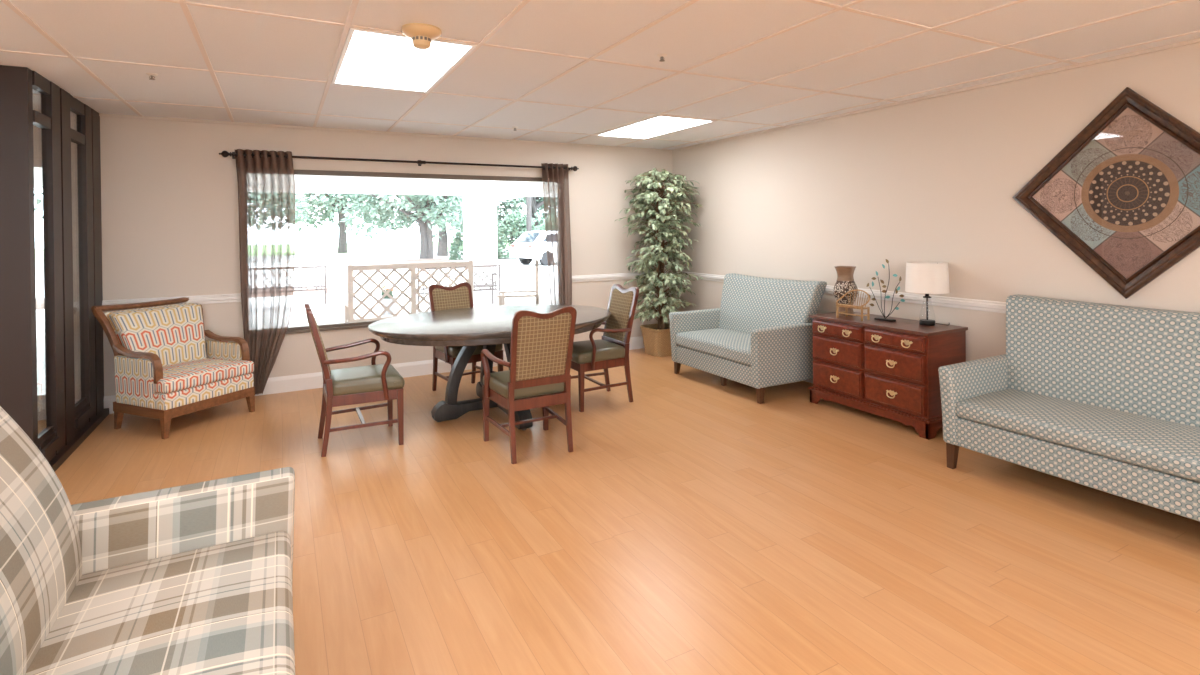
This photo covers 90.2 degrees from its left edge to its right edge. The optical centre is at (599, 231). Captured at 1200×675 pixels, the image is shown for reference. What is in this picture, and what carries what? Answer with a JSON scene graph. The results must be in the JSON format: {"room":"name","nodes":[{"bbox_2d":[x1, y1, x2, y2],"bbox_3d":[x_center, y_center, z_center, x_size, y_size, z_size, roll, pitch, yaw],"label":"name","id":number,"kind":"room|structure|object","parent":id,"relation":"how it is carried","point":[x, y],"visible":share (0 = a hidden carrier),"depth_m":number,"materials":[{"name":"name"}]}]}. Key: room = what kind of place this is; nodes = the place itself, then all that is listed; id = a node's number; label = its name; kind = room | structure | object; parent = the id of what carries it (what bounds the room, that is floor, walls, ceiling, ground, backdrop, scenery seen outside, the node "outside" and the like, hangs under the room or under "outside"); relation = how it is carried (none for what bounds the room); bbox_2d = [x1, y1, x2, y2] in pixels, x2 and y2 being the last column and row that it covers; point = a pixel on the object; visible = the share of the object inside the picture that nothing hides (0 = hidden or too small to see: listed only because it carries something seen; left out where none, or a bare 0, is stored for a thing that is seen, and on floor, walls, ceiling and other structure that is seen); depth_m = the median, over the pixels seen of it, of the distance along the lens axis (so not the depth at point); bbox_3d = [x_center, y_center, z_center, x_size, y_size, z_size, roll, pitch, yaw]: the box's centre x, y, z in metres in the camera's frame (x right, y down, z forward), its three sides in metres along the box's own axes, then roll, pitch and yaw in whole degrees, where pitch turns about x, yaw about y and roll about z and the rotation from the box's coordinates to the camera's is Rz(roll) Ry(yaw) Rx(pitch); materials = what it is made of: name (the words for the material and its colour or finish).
{"room":"care facility","nodes":[
{"label":"care facility","id":0,"kind":"room"},
{"bbox_2d":[33,109,673,402],"bbox_3d":[-2.370,0.236,5.881,7.774,2.445,0.200,-1,0,-28],"label":"wall","id":1,"kind":"structure","parent":0,"point":[170,214],"depth_m":5.30,"materials":[{"name":"beige paint"}]},
{"bbox_2d":[34,159,45,420],"bbox_3d":[-4.800,0.463,4.542,1.060,2.060,0.102,-1,0,-28],"label":"door","id":2,"kind":"structure","parent":1,"relation":"in","point":[41,397],"depth_m":4.72,"materials":[{"name":"white"}]},
{"bbox_2d":[0,65,108,471],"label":"door","id":3,"kind":"structure","parent":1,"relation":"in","point":[69,423],"depth_m":3.82,"materials":[{"name":"black wood"}]},
{"bbox_2d":[73,271,672,311],"bbox_3d":[-1.679,0.562,6.124,5.934,0.076,0.024,-1,0,-28],"label":"trim","id":4,"kind":"structure","parent":1,"relation":"attached to","point":[218,298],"depth_m":5.23,"materials":[{"name":"white wood"}]},
{"bbox_2d":[104,336,643,413],"bbox_3d":[-1.551,1.376,6.194,5.664,0.145,0.018,-1,0,-28],"label":"baseboard","id":5,"kind":"structure","parent":1,"relation":"attached to","point":[299,382],"depth_m":5.60,"materials":[{"name":"white"}]},
{"bbox_2d":[219,150,578,170],"bbox_3d":[-1.784,-0.699,6.018,3.468,0.062,0.116,-1,0,-28],"label":"curtain rod","id":6,"kind":"object","parent":1,"relation":"attached to","point":[224,153],"visible":0.94,"depth_m":5.89,"materials":[{"name":"grey metal"}]},
{"bbox_2d":[235,149,294,394],"bbox_3d":[-2.977,0.356,5.345,0.470,2.165,0.087,-1,0,-28],"label":"curtain","id":7,"kind":"object","parent":6,"relation":"hanging from","point":[266,185],"visible":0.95,"depth_m":5.33,"materials":[{"name":"fabric"}]},
{"bbox_2d":[541,163,571,304],"bbox_3d":[-0.480,0.321,6.683,0.337,2.165,0.086,-1,0,-28],"label":"curtain","id":8,"kind":"object","parent":6,"relation":"hanging from","point":[555,181],"visible":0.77,"depth_m":6.68,"materials":[{"name":"fabric"}]},
{"bbox_2d":[286,169,542,333],"bbox_3d":[-1.807,0.163,6.106,3.160,1.513,0.115,-1,0,-28],"label":"window","id":9,"kind":"structure","parent":1,"relation":"in","point":[361,324],"depth_m":5.85,"materials":[{"name":"brown"}]},
{"bbox_2d":[0,0,1199,149],"bbox_3d":[-0.117,-1.094,1.643,7.774,0.200,9.803,-1,0,-28],"label":"ceiling","id":10,"kind":"structure","parent":0,"point":[155,32],"depth_m":3.36,"materials":[{"name":"tile"}]},
{"bbox_2d":[146,73,157,79],"bbox_3d":[-2.756,-0.955,3.679,0.060,0.034,0.060,-1,0,-28],"label":"sprinkler","id":11,"kind":"object","parent":10,"relation":"attached to","point":[152,75],"visible":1,"depth_m":3.67,"materials":[{"name":"white metal"}]},
{"bbox_2d":[331,27,476,92],"bbox_3d":[-1.205,-0.983,3.540,0.620,0.011,1.191,-1,0,-28],"label":"recessed light","id":12,"kind":"object","parent":10,"relation":"in","point":[368,58],"visible":0.89,"depth_m":3.44,"materials":[{"name":"white plastic"}]},
{"bbox_2d":[401,23,441,49],"bbox_3d":[-0.873,-0.946,2.926,0.190,0.090,0.190,-1,0,-28],"label":"smoke detector","id":13,"kind":"object","parent":10,"relation":"attached to","point":[421,34],"visible":1,"depth_m":2.88,"materials":[{"name":"beige plastic"}]},
{"bbox_2d":[0,0,1199,149],"bbox_3d":[-0.116,-0.996,1.644,7.374,0.016,9.403,-1,0,-28],"label":"grid","id":14,"kind":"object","parent":10,"relation":"attached to","point":[183,3],"depth_m":3.43,"materials":[{"name":"beige metal"}]},
{"bbox_2d":[595,115,715,138],"bbox_3d":[0.505,-1.013,5.840,0.620,0.011,1.191,-1,0,-28],"label":"recessed light","id":15,"kind":"object","parent":10,"relation":"in","point":[658,125],"visible":1,"depth_m":5.77,"materials":[{"name":"white plastic"}]},
{"bbox_2d":[657,53,666,61],"bbox_3d":[0.353,-0.990,3.402,0.060,0.034,0.060,-1,0,-28],"label":"sprinkler","id":16,"kind":"object","parent":10,"relation":"attached to","point":[662,55],"visible":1,"depth_m":3.39,"materials":[{"name":"white metal"}]},
{"bbox_2d":[38,348,1199,674],"bbox_3d":[-0.087,1.471,1.654,7.774,0.040,9.803,-1,0,-28],"label":"floor","id":17,"kind":"structure","parent":0,"point":[692,525],"depth_m":2.81,"materials":[{"name":"laminate"}]},
{"bbox_2d":[0,406,294,674],"bbox_3d":[-1.049,0.950,1.047,0.957,1.029,1.997,-1,0,-28],"label":"sofa","id":18,"kind":"object","parent":17,"relation":"on","point":[195,578],"visible":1,"depth_m":1.62,"materials":[{"name":"fabric"}]},
{"bbox_2d":[25,531,294,674],"bbox_3d":[-0.932,1.062,1.110,0.660,0.162,1.780,-1,0,-28],"label":"seat cushion","id":19,"kind":"object","parent":18,"relation":"on","point":[205,602],"depth_m":1.57,"materials":[{"name":"fabric"}]},
{"bbox_2d":[91,297,254,438],"bbox_3d":[-3.322,1.013,4.722,0.808,0.925,0.786,-1,0,23],"label":"armchair","id":20,"kind":"object","parent":17,"relation":"on","point":[165,367],"visible":1,"depth_m":4.59,"materials":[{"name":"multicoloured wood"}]},
{"bbox_2d":[109,303,206,365],"bbox_3d":[-3.496,0.865,4.794,0.248,0.505,0.661,-1,0,23],"label":"cushion","id":21,"kind":"object","parent":20,"relation":"on","point":[176,333],"depth_m":4.74,"materials":[{"name":"fabric"}]},
{"bbox_2d":[155,358,253,393],"bbox_3d":[-3.187,1.097,4.665,0.515,0.119,0.700,-1,0,23],"label":"seat cushion","id":22,"kind":"object","parent":20,"relation":"on","point":[180,375],"depth_m":4.58,"materials":[{"name":"fabric"}]},
{"bbox_2d":[304,303,404,456],"bbox_3d":[-1.712,0.977,4.163,0.602,0.966,0.565,-1,0,-28],"label":"dining chair","id":23,"kind":"object","parent":17,"relation":"on","point":[373,382],"visible":1,"depth_m":4.01,"materials":[{"name":"brown wood"}]},
{"bbox_2d":[427,282,502,390],"bbox_3d":[-1.238,0.966,5.431,0.565,0.966,0.602,-1,0,-39],"label":"dining chair","id":24,"kind":"object","parent":17,"relation":"on","point":[459,295],"visible":0.46,"depth_m":5.50,"materials":[{"name":"brown wood"}]},
{"bbox_2d":[368,304,610,429],"bbox_3d":[-0.846,1.074,4.951,2.000,0.742,1.470,-1,0,-28],"label":"dining table","id":25,"kind":"object","parent":17,"relation":"on","point":[487,326],"visible":0.71,"depth_m":4.60,"materials":[{"name":"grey wood"}]},
{"bbox_2d":[481,306,576,463],"bbox_3d":[-0.470,0.963,4.013,0.565,0.966,0.602,-1,0,-28],"label":"dining chair","id":26,"kind":"object","parent":17,"relation":"on","point":[541,347],"visible":1,"depth_m":3.83,"materials":[{"name":"brown wood"}]},
{"bbox_2d":[571,284,638,411],"bbox_3d":[-0.021,0.953,5.110,0.602,0.966,0.565,-1,0,-28],"label":"dining chair","id":27,"kind":"object","parent":17,"relation":"on","point":[610,351],"visible":0.8,"depth_m":5.01,"materials":[{"name":"brown wood"}]},
{"bbox_2d":[615,168,702,356],"bbox_3d":[0.720,0.340,6.895,0.924,2.157,0.872,-1,0,-28],"label":"potted ficus","id":28,"kind":"object","parent":17,"relation":"on","point":[656,337],"visible":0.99,"depth_m":6.83,"materials":[{"name":"plant"}]},
{"bbox_2d":[640,323,671,356],"bbox_3d":[0.716,1.257,6.962,0.398,0.322,0.398,-1,0,-28],"label":"basket","id":29,"kind":"object","parent":28,"relation":"attached to","point":[656,337],"depth_m":6.81,"materials":[{"name":"wicker"}]},
{"bbox_2d":[669,273,826,403],"bbox_3d":[1.364,0.930,5.648,0.863,0.973,1.267,-1,0,-28],"label":"loveseat","id":30,"kind":"object","parent":17,"relation":"on","point":[760,335],"visible":0.91,"depth_m":5.43,"materials":[{"name":"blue fabric"}]},
{"bbox_2d":[676,328,750,365],"bbox_3d":[1.282,1.044,5.604,0.640,0.157,1.100,-1,0,-28],"label":"seat cushion","id":31,"kind":"object","parent":30,"relation":"on","point":[732,346],"depth_m":5.52,"materials":[{"name":"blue fabric"}]},
{"bbox_2d":[808,312,967,439],"bbox_3d":[2.177,1.048,4.620,0.493,0.726,1.048,-1,0,-28],"label":"dresser","id":32,"kind":"object","parent":17,"relation":"on","point":[886,369],"visible":0.94,"depth_m":4.36,"materials":[{"name":"brown wood"}]},
{"bbox_2d":[833,266,857,315],"bbox_3d":[2.031,0.485,4.945,0.172,0.401,0.172,0,0,42],"label":"vase","id":33,"kind":"object","parent":32,"relation":"on","point":[845,282],"visible":0.84,"depth_m":4.89,"materials":[{"name":"ceramic"}]},
{"bbox_2d":[836,289,869,320],"bbox_3d":[2.013,0.573,4.734,0.134,0.228,0.267,-1,0,-30],"label":"bench","id":34,"kind":"object","parent":32,"relation":"on","point":[846,306],"visible":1,"depth_m":4.73,"materials":[{"name":"wood"}]},
{"bbox_2d":[866,259,904,321],"bbox_3d":[2.206,0.446,4.618,0.056,0.478,0.332,-1,0,-28],"label":"leaf sculpture","id":35,"kind":"object","parent":32,"relation":"on","point":[887,261],"visible":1,"depth_m":4.61,"materials":[{"name":"black metal"}]},
{"bbox_2d":[905,262,949,325],"bbox_3d":[2.412,0.605,4.406,0.288,0.758,0.288,0,0,42],"label":"table lamp","id":36,"kind":"object","parent":32,"relation":"on","point":[926,278],"visible":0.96,"depth_m":4.30,"materials":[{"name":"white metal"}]},
{"bbox_2d":[938,294,1199,521],"bbox_3d":[2.878,0.913,2.931,0.874,0.994,1.977,-1,0,-28],"label":"sofa","id":37,"kind":"object","parent":17,"relation":"on","point":[1099,396],"visible":1,"depth_m":3.25,"materials":[{"name":"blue fabric"}]},
{"bbox_2d":[955,389,1199,481],"bbox_3d":[2.796,1.023,2.887,0.650,0.127,1.810,-1,0,-28],"label":"seat cushion","id":38,"kind":"object","parent":37,"relation":"on","point":[1161,444],"depth_m":3.07,"materials":[{"name":"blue fabric"}]},
{"bbox_2d":[672,43,1199,361],"bbox_3d":[3.283,0.181,3.350,0.200,2.445,9.603,-1,0,-28],"label":"wall","id":39,"kind":"structure","parent":0,"point":[936,179],"depth_m":4.54,"materials":[{"name":"beige paint"}]},
{"bbox_2d":[99,38,1199,151],"bbox_3d":[0.638,-0.994,2.048,5.664,0.022,9.403,-1,0,-28],"label":"trim","id":40,"kind":"structure","parent":39,"relation":"attached to","point":[1197,40],"depth_m":5.13,"materials":[{"name":"beige paint"}]},
{"bbox_2d":[678,271,1005,312],"bbox_3d":[3.141,0.518,3.387,0.024,0.076,9.403,-1,0,-28],"label":"trim","id":41,"kind":"structure","parent":39,"relation":"attached to","point":[963,303],"depth_m":4.59,"materials":[{"name":"white wood"}]},
{"bbox_2d":[1012,87,1199,298],"bbox_3d":[3.071,-0.226,3.487,0.033,1.234,1.234,-1,0,-28],"label":"framed picture","id":42,"kind":"object","parent":39,"relation":"attached to","point":[1123,195],"visible":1,"depth_m":3.49,"materials":[{"name":"brown wood"}]},
{"label":"outside","id":43,"kind":"structure","parent":0,"visible":0},
{"bbox_2d":[35,249,549,393],"bbox_3d":[-2.980,1.575,26.765,140.000,0.300,130.000,-1,0,-28],"label":"ground","id":44,"kind":"structure","parent":43,"point":[515,275],"depth_m":17.25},
{"bbox_2d":[34,188,42,217],"bbox_3d":[-23.999,-2.636,23.550,8.520,8.690,8.843,-1,0,-16],"label":"shade tree","id":45,"kind":"object","parent":44,"relation":"on","point":[38,201],"visible":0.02,"depth_m":23.71,"materials":[{"name":"green plant"}]},
{"bbox_2d":[36,283,347,309],"bbox_3d":[-9.931,1.482,13.906,7.600,0.160,1.500,-1,0,-28],"label":"planting bed","id":46,"kind":"object","parent":44,"relation":"on","point":[331,288],"visible":0.18,"depth_m":14.77,"materials":[{"name":"white"}]},
{"bbox_2d":[35,240,509,261],"bbox_3d":[-23.298,1.487,64.662,140.000,0.020,44.000,-1,0,-28],"label":"lawn","id":47,"kind":"structure","parent":44,"relation":"on","point":[374,247],"depth_m":55.62,"materials":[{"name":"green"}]},
{"bbox_2d":[295,193,399,252],"bbox_3d":[-19.567,-3.168,43.298,11.835,9.472,10.629,-1,0,-28],"label":"shade tree","id":48,"kind":"object","parent":47,"relation":"on","point":[330,206],"visible":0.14,"depth_m":43.03,"materials":[{"name":"green plant"}]},
{"bbox_2d":[295,195,310,225],"bbox_3d":[-19.540,-2.820,32.093,9.860,8.865,9.777,0,0,43],"label":"shade tree","id":49,"kind":"object","parent":44,"relation":"on","point":[303,206],"visible":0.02,"depth_m":36.32,"materials":[{"name":"green plant"}]},
{"bbox_2d":[293,265,326,306],"bbox_3d":[-6.483,1.110,12.013,1.791,0.840,0.536,-1,0,-26],"label":"garden bench","id":50,"kind":"object","parent":44,"relation":"on","point":[324,285],"visible":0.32,"depth_m":12.08,"materials":[{"name":"grey"}]},
{"bbox_2d":[379,286,395,315],"bbox_3d":[-3.854,1.239,10.863,0.310,0.531,0.312,-1,0,-28],"label":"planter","id":51,"kind":"object","parent":44,"relation":"on","point":[386,300],"visible":0.58,"depth_m":10.79,"materials":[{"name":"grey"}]},
{"bbox_2d":[344,261,473,322],"bbox_3d":[-2.374,0.937,7.459,1.470,1.130,0.545,-1,0,-28],"label":"lattice fence","id":52,"kind":"object","parent":44,"relation":"on","point":[349,310],"visible":0.61,"depth_m":7.15,"materials":[{"name":"beige wood"}]},
{"bbox_2d":[389,258,455,263],"bbox_3d":[-7.806,1.323,26.448,3.400,0.300,2.720,-1,0,-28],"label":"mound","id":53,"kind":"object","parent":44,"relation":"on","point":[428,260],"visible":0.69,"depth_m":25.75,"materials":[{"name":"white"}]},
{"bbox_2d":[315,193,497,258],"bbox_3d":[-8.285,-1.671,26.441,7.505,6.363,7.757,-1,0,14],"label":"shade tree","id":54,"kind":"object","parent":53,"relation":"on","point":[411,208],"visible":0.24,"depth_m":25.79,"materials":[{"name":"green plant"}]},
{"bbox_2d":[395,195,462,255],"bbox_3d":[-9.136,-2.680,36.180,7.742,8.324,8.333,-1,0,20],"label":"shade tree","id":55,"kind":"object","parent":44,"relation":"on","point":[442,250],"visible":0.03,"depth_m":36.06,"materials":[{"name":"green plant"}]},
{"bbox_2d":[416,264,500,311],"bbox_3d":[-2.797,1.069,11.719,1.591,0.840,0.536,-1,0,-26],"label":"garden bench","id":56,"kind":"object","parent":44,"relation":"on","point":[493,284],"visible":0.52,"depth_m":11.66,"materials":[{"name":"grey"}]},
{"bbox_2d":[448,224,501,259],"bbox_3d":[-6.617,0.280,31.632,2.919,2.506,2.573,-1,0,-28],"label":"shrub","id":57,"kind":"object","parent":44,"relation":"on","point":[457,243],"visible":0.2,"depth_m":30.95,"materials":[{"name":"green plant"}]},
{"bbox_2d":[461,190,498,304],"bbox_3d":[-2.520,0.307,12.582,0.640,2.350,0.640,-1,0,-28],"label":"porch column","id":58,"kind":"structure","parent":44,"relation":"on","point":[479,218],"depth_m":12.34,"materials":[{"name":"white"}]},
{"bbox_2d":[34,168,542,201],"bbox_3d":[-3.571,-0.875,8.755,16.000,0.570,5.997,-1,0,-28],"label":"beam","id":59,"kind":"structure","parent":58,"relation":"on","point":[486,191],"depth_m":11.32,"materials":[{"name":"white paint"}]},
{"bbox_2d":[497,208,537,258],"bbox_3d":[-4.466,0.112,32.217,2.778,2.792,2.560,-1,0,-28],"label":"shrub","id":60,"kind":"object","parent":44,"relation":"on","point":[510,226],"visible":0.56,"depth_m":31.73,"materials":[{"name":"green plant"}]},
{"bbox_2d":[497,258,538,305],"bbox_3d":[-1.091,0.930,8.028,0.545,1.110,0.620,-1,0,-6],"label":"lattice chair","id":61,"kind":"object","parent":44,"relation":"on","point":[502,296],"visible":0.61,"depth_m":7.75,"materials":[{"name":"beige"}]},
{"bbox_2d":[497,197,544,244],"bbox_3d":[-4.500,-3.184,38.908,7.902,9.196,8.652,-1,0,20],"label":"shade tree","id":62,"kind":"object","parent":44,"relation":"on","point":[536,202],"visible":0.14,"depth_m":38.25,"materials":[{"name":"green plant"}]},
{"bbox_2d":[509,231,547,265],"bbox_3d":[-1.786,0.677,26.610,4.220,1.470,1.700,-1,0,-42],"label":"car","id":63,"kind":"object","parent":44,"relation":"on","point":[530,245],"visible":0.41,"depth_m":25.07,"materials":[{"name":"white paint"}]},
{"bbox_2d":[526,197,531,231],"bbox_3d":[-3.439,-2.079,28.796,1.800,7.000,0.260,-1,0,-28],"label":"utility pole","id":64,"kind":"object","parent":44,"relation":"on","point":[528,199],"visible":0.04,"depth_m":28.69,"materials":[{"name":"white"}]},
{"bbox_2d":[537,222,545,230],"bbox_3d":[-1.947,0.050,34.142,4.377,2.795,2.769,-1,0,-28],"label":"shrub","id":65,"kind":"object","parent":44,"relation":"on","point":[543,224],"visible":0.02,"depth_m":33.58,"materials":[{"name":"green plant"}]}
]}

